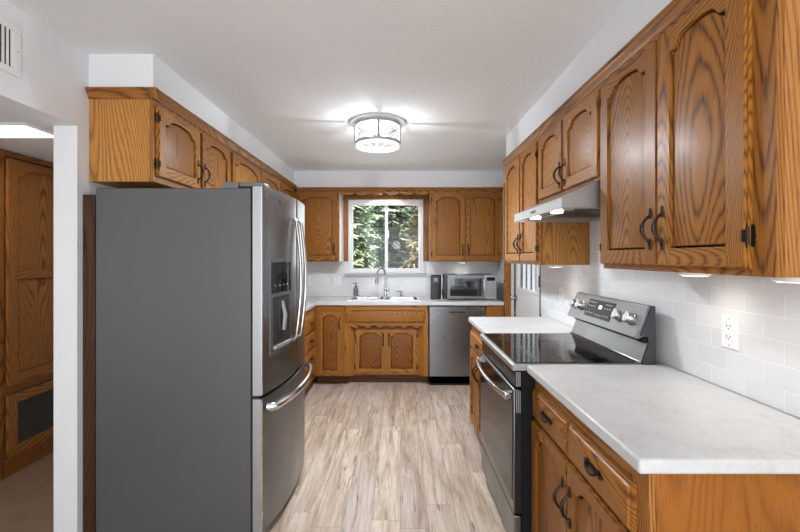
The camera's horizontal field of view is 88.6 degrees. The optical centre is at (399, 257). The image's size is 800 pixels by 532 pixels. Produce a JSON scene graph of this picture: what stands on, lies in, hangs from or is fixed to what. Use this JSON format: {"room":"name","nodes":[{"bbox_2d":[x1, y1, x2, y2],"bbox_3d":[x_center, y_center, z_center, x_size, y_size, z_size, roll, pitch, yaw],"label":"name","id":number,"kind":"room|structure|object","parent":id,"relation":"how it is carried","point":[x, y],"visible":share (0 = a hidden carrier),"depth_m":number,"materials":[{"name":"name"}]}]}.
{"room":"kitchen","nodes":[
{"label":"kitchen","id":0,"kind":"room"},
{"bbox_2d":[0,106,53,162],"bbox_3d":[-2.320,-0.710,1.825,1.260,0.040,3.350,0,0,0],"label":"ceiling","id":1,"kind":"structure","parent":0,"point":[38,148],"depth_m":2.46,"materials":[{"name":"white paint"}]},
{"bbox_2d":[0,122,53,137],"bbox_3d":[-2.220,-0.682,2.210,0.620,0.016,0.240,0,0,0],"label":"recessed light","id":2,"kind":"object","parent":1,"relation":"in","point":[7,129],"visible":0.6,"depth_m":2.19,"materials":[{"name":"white paint"}]},
{"bbox_2d":[0,0,113,531],"bbox_3d":[-1.633,0.190,1.285,0.115,2.440,7.770,0,0,0],"label":"wall","id":3,"kind":"structure","parent":0,"point":[51,90],"depth_m":2.00,"materials":[{"name":"white paint"}]},
{"bbox_2d":[0,16,20,78],"bbox_3d":[-1.571,-0.845,1.520,0.008,0.210,0.360,0,0,0],"label":"air vent","id":4,"kind":"object","parent":3,"relation":"in","point":[10,34],"visible":1,"depth_m":1.66,"materials":[{"name":"white metal"}]},
{"bbox_2d":[83,195,95,531],"bbox_3d":[-1.542,0.549,2.044,0.061,1.722,0.024,0,0,0],"label":"filler panel","id":5,"kind":"object","parent":3,"relation":"attached to","point":[89,201],"visible":0.75,"depth_m":2.03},
{"bbox_2d":[89,99,230,187],"bbox_3d":[-1.383,-0.595,2.538,0.380,0.419,0.925,0,0,0],"label":"upper cabinet","id":6,"kind":"object","parent":3,"relation":"attached to","point":[134,143],"visible":0.97,"depth_m":2.08,"materials":[{"name":"brown wood"}]},
{"bbox_2d":[85,87,158,98],"bbox_3d":[-1.397,-0.827,2.061,0.351,0.050,0.028,0,0,0],"label":"crown molding","id":7,"kind":"structure","parent":6,"relation":"attached to","point":[92,92],"depth_m":2.06,"materials":[{"name":"brown wood"}]},
{"bbox_2d":[229,148,294,197],"bbox_3d":[-1.383,-0.378,3.930,0.380,0.852,1.856,0,0,0],"label":"upper cabinet","id":8,"kind":"object","parent":3,"relation":"attached to","point":[242,169],"visible":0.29,"depth_m":3.42,"materials":[{"name":"brown wood"}]},
{"bbox_2d":[151,88,296,189],"bbox_3d":[-1.236,-0.827,3.461,0.028,0.050,2.798,0,0,0],"label":"crown molding","id":9,"kind":"structure","parent":8,"relation":"attached to","point":[165,100],"depth_m":2.71,"materials":[{"name":"brown wood"}]},
{"bbox_2d":[0,376,506,531],"bbox_3d":[-0.840,1.435,1.375,4.120,0.050,7.950,0,0,0],"label":"floor","id":10,"kind":"structure","parent":0,"point":[379,456],"depth_m":2.69,"materials":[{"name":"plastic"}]},
{"bbox_2d":[0,149,53,480],"bbox_3d":[-2.720,0.362,2.775,0.440,2.095,1.150,0,0,0],"label":"tall cabinet","id":11,"kind":"object","parent":10,"relation":"on","point":[26,183],"visible":0.61,"depth_m":2.74,"materials":[{"name":"brown wood"}]},
{"bbox_2d":[96,182,312,531],"bbox_3d":[-1.029,0.517,2.473,0.942,1.785,0.914,0,0,0],"label":"refrigerator","id":12,"kind":"object","parent":10,"relation":"on","point":[201,293],"visible":1,"depth_m":2.02,"materials":[{"name":"grey metal"}]},
{"bbox_2d":[305,306,315,390],"bbox_3d":[-1.228,0.968,4.237,0.675,0.884,0.560,0,0,0],"label":"base cabinet","id":13,"kind":"object","parent":10,"relation":"on","point":[310,315],"visible":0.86,"depth_m":4.21,"materials":[{"name":"brown wood"}]},
{"bbox_2d":[316,305,344,382],"bbox_3d":[-0.772,0.968,4.807,0.312,0.884,0.687,0,0,0],"label":"base cabinet","id":14,"kind":"object","parent":10,"relation":"on","point":[329,318],"visible":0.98,"depth_m":4.51,"materials":[{"name":"brown wood"}]},
{"bbox_2d":[344,305,427,381],"bbox_3d":[-0.151,0.968,4.825,0.926,0.884,0.650,0,0,0],"label":"base cabinet","id":15,"kind":"object","parent":10,"relation":"on","point":[384,345],"visible":1,"depth_m":4.55,"materials":[{"name":"brown wood"}]},
{"bbox_2d":[428,305,484,384],"bbox_3d":[0.629,0.969,4.800,0.608,0.882,0.601,0,0,0],"label":"dishwasher","id":16,"kind":"object","parent":10,"relation":"on","point":[449,326],"visible":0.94,"depth_m":4.50,"materials":[{"name":"silver metal"}]},
{"bbox_2d":[470,325,483,442],"bbox_3d":[0.873,0.968,2.994,0.689,0.884,0.692,0,0,0],"label":"base cabinet","id":17,"kind":"object","parent":10,"relation":"on","point":[475,340],"visible":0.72,"depth_m":3.10,"materials":[{"name":"brown wood"}]},
{"bbox_2d":[469,317,572,332],"bbox_3d":[0.886,0.506,3.009,0.649,0.038,0.722,0,0,0],"label":"countertop","id":18,"kind":"structure","parent":17,"relation":"on","point":[483,324],"depth_m":2.94,"materials":[{"name":"white stone"}]},
{"bbox_2d":[485,305,503,316],"bbox_3d":[1.042,0.968,4.825,0.203,0.884,0.650,0,0,0],"label":"base cabinet","id":19,"kind":"object","parent":10,"relation":"on","point":[490,310],"visible":0.12,"depth_m":4.50,"materials":[{"name":"brown wood"}]},
{"bbox_2d":[504,182,510,316],"bbox_3d":[1.181,0.292,4.515,0.071,2.236,0.030,0,0,0],"label":"post","id":20,"kind":"object","parent":10,"relation":"on","point":[507,266],"visible":0.31,"depth_m":4.50,"materials":[{"name":"brown wood"}]},
{"bbox_2d":[476,292,655,531],"bbox_3d":[0.809,0.815,2.258,0.716,1.190,0.771,0,0,0],"label":"range","id":21,"kind":"object","parent":10,"relation":"on","point":[606,330],"visible":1,"depth_m":2.05,"materials":[{"name":"silver metal"}]},
{"bbox_2d":[483,333,633,362],"bbox_3d":[0.806,0.487,2.258,0.547,0.005,0.728,0,0,0],"label":"cooktop","id":22,"kind":"object","parent":21,"relation":"in","point":[511,347],"depth_m":2.16,"materials":[{"name":"black glass"}]},
{"bbox_2d":[532,380,799,531],"bbox_3d":[0.887,0.968,1.436,0.660,0.884,0.852,0,0,0],"label":"base cabinet","id":23,"kind":"object","parent":10,"relation":"on","point":[580,483],"visible":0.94,"depth_m":1.11,"materials":[{"name":"brown wood"}]},
{"bbox_2d":[527,365,799,473],"bbox_3d":[0.894,0.506,1.428,0.634,0.038,0.880,0,0,0],"label":"countertop","id":24,"kind":"structure","parent":23,"relation":"on","point":[659,419],"depth_m":1.23,"materials":[{"name":"white stone"}]},
{"bbox_3d":[-1.219,0.968,3.457,0.692,0.884,0.995,0,0,0],"label":"base cabinet","id":25,"kind":"object","parent":10,"relation":"on","visible":0},
{"bbox_2d":[305,296,503,311],"bbox_3d":[-0.214,0.506,4.058,2.715,0.038,2.207,0,0,0],"label":"countertop","id":26,"kind":"structure","parent":25,"relation":"on","point":[311,301],"depth_m":4.50,"materials":[{"name":"white stone"}]},
{"bbox_2d":[353,283,358,295],"bbox_3d":[-0.551,0.399,5.075,0.072,0.176,0.060,0,0,0],"label":"soap bottle","id":27,"kind":"object","parent":26,"relation":"on","point":[355,289],"visible":0.92,"depth_m":5.04,"materials":[{"name":"grey plastic"}]},
{"bbox_2d":[375,267,389,296],"bbox_3d":[-0.228,0.297,4.972,0.210,0.362,0.074,0,0,-39],"label":"faucet","id":28,"kind":"object","parent":26,"relation":"on","point":[382,268],"visible":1,"depth_m":5.00,"materials":[{"name":"silver metal"}]},
{"bbox_2d":[347,296,420,310],"bbox_3d":[-0.180,0.559,4.835,0.850,0.165,0.450,0,0,0],"label":"sink","id":29,"kind":"object","parent":26,"relation":"in","point":[352,298],"visible":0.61,"depth_m":4.96,"materials":[{"name":"white ceramic"}]},
{"bbox_2d":[430,275,443,299],"bbox_3d":[0.437,0.344,4.801,0.150,0.285,0.157,0,0,0],"label":"coffee grinder","id":30,"kind":"object","parent":26,"relation":"on","point":[436,281],"visible":0.99,"depth_m":4.74,"materials":[{"name":"black plastic"}]},
{"bbox_2d":[440,275,443,298],"bbox_3d":[0.490,0.344,4.810,0.044,0.285,0.100,0,0,0],"label":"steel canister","id":31,"kind":"object","parent":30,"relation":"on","point":[441,276],"depth_m":4.76,"materials":[{"name":"silver metal"}]},
{"bbox_2d":[444,274,495,299],"bbox_3d":[0.815,0.342,4.825,0.560,0.290,0.440,0,0,0],"label":"microwave","id":32,"kind":"object","parent":26,"relation":"on","point":[456,286],"visible":0.98,"depth_m":4.65,"materials":[{"name":"grey metal"}]},
{"bbox_2d":[89,54,502,189],"bbox_3d":[-0.177,-0.930,3.623,2.795,0.200,3.095,0,0,0],"label":"soffit","id":33,"kind":"structure","parent":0,"point":[105,70],"depth_m":3.15,"materials":[{"name":"white paint"}]},
{"bbox_2d":[7,0,625,170],"bbox_3d":[-0.128,-1.055,1.375,2.935,0.050,7.950,0,0,0],"label":"ceiling","id":34,"kind":"structure","parent":0,"point":[461,75],"depth_m":2.14,"materials":[{"name":"white paint"}]},
{"bbox_2d":[349,113,405,152],"bbox_3d":[-0.170,-0.935,3.130,0.436,0.190,0.436,0,0,0],"label":"ceiling light","id":35,"kind":"object","parent":34,"relation":"attached to","point":[383,124],"visible":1,"depth_m":3.05,"materials":[{"name":"white glass"}]},
{"bbox_2d":[366,125,371,135],"bbox_3d":[-0.236,-0.966,3.154,0.048,0.092,0.048,0,0,0],"label":"bulb","id":36,"kind":"object","parent":35,"relation":"attached to","point":[369,127],"depth_m":3.14,"materials":[{"name":"white glass"}]},
{"bbox_2d":[382,126,387,136],"bbox_3d":[-0.116,-0.966,3.175,0.048,0.092,0.048,0,0,0],"label":"bulb","id":37,"kind":"object","parent":35,"relation":"attached to","point":[384,128],"depth_m":3.16,"materials":[{"name":"white glass"}]},
{"bbox_2d":[294,190,496,298],"bbox_3d":[-0.177,0.190,5.245,3.035,2.440,0.150,0,0,0],"label":"wall","id":38,"kind":"structure","parent":0,"point":[345,262],"depth_m":5.17,"materials":[{"name":"white paint"}]},
{"bbox_2d":[295,192,342,261],"bbox_3d":[-0.983,-0.366,4.986,0.532,0.828,0.365,0,0,0],"label":"upper cabinet","id":39,"kind":"object","parent":38,"relation":"attached to","point":[323,210],"visible":0.94,"depth_m":4.85,"materials":[{"name":"brown wood"}]},
{"bbox_2d":[332,276,341,285],"bbox_3d":[-0.795,0.296,5.157,0.122,0.124,0.009,0,0,0],"label":"light switch","id":40,"kind":"object","parent":38,"relation":"attached to","point":[336,280],"visible":1,"depth_m":5.16,"materials":[{"name":"white plastic"}]},
{"bbox_2d":[348,200,422,272],"bbox_3d":[-0.180,-0.268,5.183,0.944,0.925,0.115,0,0,0],"label":"window","id":41,"kind":"structure","parent":38,"relation":"in","point":[351,203],"depth_m":5.16,"materials":[{"name":"white plastic"}]},
{"bbox_2d":[344,273,426,275],"bbox_3d":[-0.180,0.213,5.143,1.034,0.028,0.055,0,0,0],"label":"window sill","id":42,"kind":"structure","parent":38,"relation":"attached to","point":[345,274],"depth_m":5.12,"materials":[{"name":"grey tile"}]},
{"bbox_2d":[344,195,427,260],"bbox_3d":[-0.177,-0.390,5.160,1.059,0.876,0.020,0,0,0],"label":"boards","id":43,"kind":"object","parent":38,"relation":"attached to","point":[346,197],"visible":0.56,"depth_m":5.15,"materials":[{"name":"brown wood"}]},
{"bbox_2d":[307,261,496,295],"bbox_3d":[-0.177,0.268,5.166,2.795,0.439,0.008,0,0,0],"label":"backsplash","id":44,"kind":"structure","parent":38,"relation":"attached to","point":[321,273],"depth_m":5.16,"materials":[{"name":"white tile"}]},
{"bbox_2d":[428,192,502,261],"bbox_3d":[0.786,-0.366,4.986,0.863,0.828,0.365,0,0,0],"label":"upper cabinet","id":45,"kind":"object","parent":38,"relation":"attached to","point":[462,226],"visible":1,"depth_m":4.85,"materials":[{"name":"brown wood"}]},
{"bbox_2d":[340,192,429,194],"bbox_3d":[-0.181,-0.762,4.869,1.071,0.036,0.018,0,0,0],"label":"valance","id":46,"kind":"object","parent":45,"relation":"attached to","point":[341,193],"visible":1,"depth_m":4.86,"materials":[{"name":"brown wood"}]},
{"bbox_2d":[343,193,426,194],"bbox_3d":[-0.181,-0.798,5.014,1.070,0.016,0.269,0,0,0],"label":"valance board","id":47,"kind":"object","parent":46,"relation":"attached to","point":[353,193],"visible":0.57,"depth_m":5.14,"materials":[{"name":"brown wood"}]},
{"bbox_2d":[296,187,502,191],"bbox_3d":[-0.002,-0.803,4.846,2.440,0.050,0.028,0,0,0],"label":"crown molding","id":48,"kind":"structure","parent":45,"relation":"attached to","point":[299,189],"depth_m":4.84,"materials":[{"name":"brown wood"}]},
{"bbox_2d":[506,0,671,156],"bbox_3d":[1.063,-0.930,2.200,0.314,0.200,2.600,0,0,0],"label":"soffit","id":49,"kind":"structure","parent":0,"point":[632,16],"depth_m":1.95,"materials":[{"name":"white paint"}]},
{"bbox_2d":[497,169,799,418],"bbox_3d":[1.280,0.190,1.285,0.120,2.440,7.770,0,0,0],"label":"wall","id":50,"kind":"structure","parent":0,"point":[500,265],"depth_m":4.83,"materials":[{"name":"white paint"}]},
{"bbox_2d":[510,264,539,316],"bbox_3d":[1.216,0.390,3.964,0.112,2.020,0.812,0,0,0],"label":"door","id":51,"kind":"structure","parent":50,"relation":"in","point":[527,275],"depth_m":3.97,"materials":[{"name":"white paint"}]},
{"bbox_2d":[514,264,540,316],"bbox_3d":[1.258,0.386,3.970,0.085,2.048,0.856,0,0,0],"label":"door frame","id":52,"kind":"structure","parent":50,"relation":"attached to","point":[514,264],"depth_m":4.37,"materials":[{"name":"grey wood"}]},
{"bbox_2d":[505,137,589,264],"bbox_3d":[1.031,-0.366,3.045,0.375,0.829,0.830,0,0,0],"label":"upper cabinet","id":53,"kind":"object","parent":50,"relation":"attached to","point":[533,243],"visible":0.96,"depth_m":2.75,"materials":[{"name":"brown wood"}]},
{"bbox_2d":[548,265,562,266],"bbox_3d":[1.070,0.059,2.820,0.100,0.020,0.100,0,0,0],"label":"puck light","id":54,"kind":"object","parent":53,"relation":"attached to","point":[548,265],"visible":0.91,"depth_m":2.78,"materials":[{"name":"white paint"}]},
{"bbox_2d":[514,180,599,221],"bbox_3d":[0.969,-0.287,2.232,0.482,0.123,0.765,0,0,0],"label":"range hood","id":55,"kind":"object","parent":50,"relation":"attached to","point":[582,204],"visible":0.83,"depth_m":2.08,"materials":[{"name":"silver metal"}]},
{"bbox_2d":[559,286,563,303],"bbox_3d":[1.208,0.280,3.070,0.009,0.124,0.076,0,0,0],"label":"light switch","id":56,"kind":"object","parent":50,"relation":"attached to","point":[561,289],"visible":1,"depth_m":3.06,"materials":[{"name":"white plastic"}]},
{"bbox_2d":[538,82,602,201],"bbox_3d":[1.031,-0.567,2.223,0.375,0.429,0.811,0,0,0],"label":"upper cabinet","id":57,"kind":"object","parent":50,"relation":"attached to","point":[569,150],"visible":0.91,"depth_m":2.12,"materials":[{"name":"brown wood"}]},
{"bbox_2d":[541,220,799,417],"bbox_3d":[1.216,0.073,2.255,0.008,0.827,2.550,0,0,0],"label":"backsplash","id":58,"kind":"structure","parent":50,"relation":"attached to","point":[765,369],"depth_m":1.58,"materials":[{"name":"white tile"}]},
{"bbox_2d":[599,0,799,277],"bbox_3d":[1.031,-0.366,1.399,0.375,0.829,0.838,0,0,0],"label":"upper cabinet","id":59,"kind":"object","parent":50,"relation":"attached to","point":[700,127],"visible":1,"depth_m":1.17,"materials":[{"name":"brown wood"}]},
{"bbox_2d":[503,0,696,165],"bbox_3d":[0.891,-0.803,2.225,0.028,0.050,2.520,0,0,0],"label":"crown molding","id":60,"kind":"structure","parent":59,"relation":"attached to","point":[674,9],"depth_m":1.70,"materials":[{"name":"brown wood"}]},
{"bbox_2d":[678,272,711,275],"bbox_3d":[1.070,0.059,1.490,0.100,0.020,0.100,0,0,0],"label":"puck light","id":61,"kind":"object","parent":59,"relation":"attached to","point":[679,273],"visible":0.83,"depth_m":1.46,"materials":[{"name":"white paint"}]},
{"bbox_2d":[770,277,799,282],"bbox_3d":[1.070,0.059,1.110,0.100,0.020,0.100,0,0,0],"label":"puck light","id":62,"kind":"object","parent":59,"relation":"attached to","point":[774,279],"visible":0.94,"depth_m":1.09,"materials":[{"name":"white paint"}]},
{"bbox_2d":[722,314,738,350],"bbox_3d":[1.208,0.273,1.503,0.009,0.124,0.076,0,0,0],"label":"wall outlet","id":63,"kind":"object","parent":50,"relation":"attached to","point":[730,323],"visible":1,"depth_m":1.49,"materials":[{"name":"white plastic"}]},
{"bbox_2d":[725,323,732,330],"bbox_3d":[1.205,0.254,1.503,0.002,0.028,0.034,0,0,0],"label":"receptacle","id":64,"kind":"object","parent":63,"relation":"attached to","point":[728,326],"depth_m":1.50,"materials":[{"name":"white plastic"}]},
{"bbox_2d":[725,333,732,340],"bbox_3d":[1.205,0.292,1.503,0.002,0.028,0.034,0,0,0],"label":"receptacle","id":65,"kind":"object","parent":63,"relation":"attached to","point":[728,336],"depth_m":1.50,"materials":[{"name":"white plastic"}]},
{"label":"outside","id":66,"kind":"structure","parent":0,"visible":0},
{"bbox_3d":[0.000,1.735,14.700,24.000,0.050,18.600,0,0,0],"label":"ground","id":67,"kind":"structure","parent":66,"visible":0},
{"bbox_2d":[353,205,379,267],"bbox_3d":[-1.235,-0.864,8.190,2.122,5.252,2.058,0,0,0],"label":"evergreen tree","id":68,"kind":"object","parent":67,"relation":"on","point":[359,231],"visible":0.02,"depth_m":7.97,"materials":[{"name":"green plant"}]},
{"bbox_2d":[357,205,415,267],"bbox_3d":[-0.336,-1.760,11.319,3.178,7.059,3.275,0,0,33],"label":"evergreen tree","id":69,"kind":"object","parent":67,"relation":"on","point":[397,216],"visible":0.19,"depth_m":10.88,"materials":[{"name":"green plant"}]},
{"bbox_2d":[399,205,417,267],"bbox_3d":[0.842,-0.961,8.265,2.086,5.458,2.012,0,0,-8],"label":"evergreen tree","id":70,"kind":"object","parent":67,"relation":"on","point":[414,247],"visible":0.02,"depth_m":8.19,"materials":[{"name":"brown plant"}]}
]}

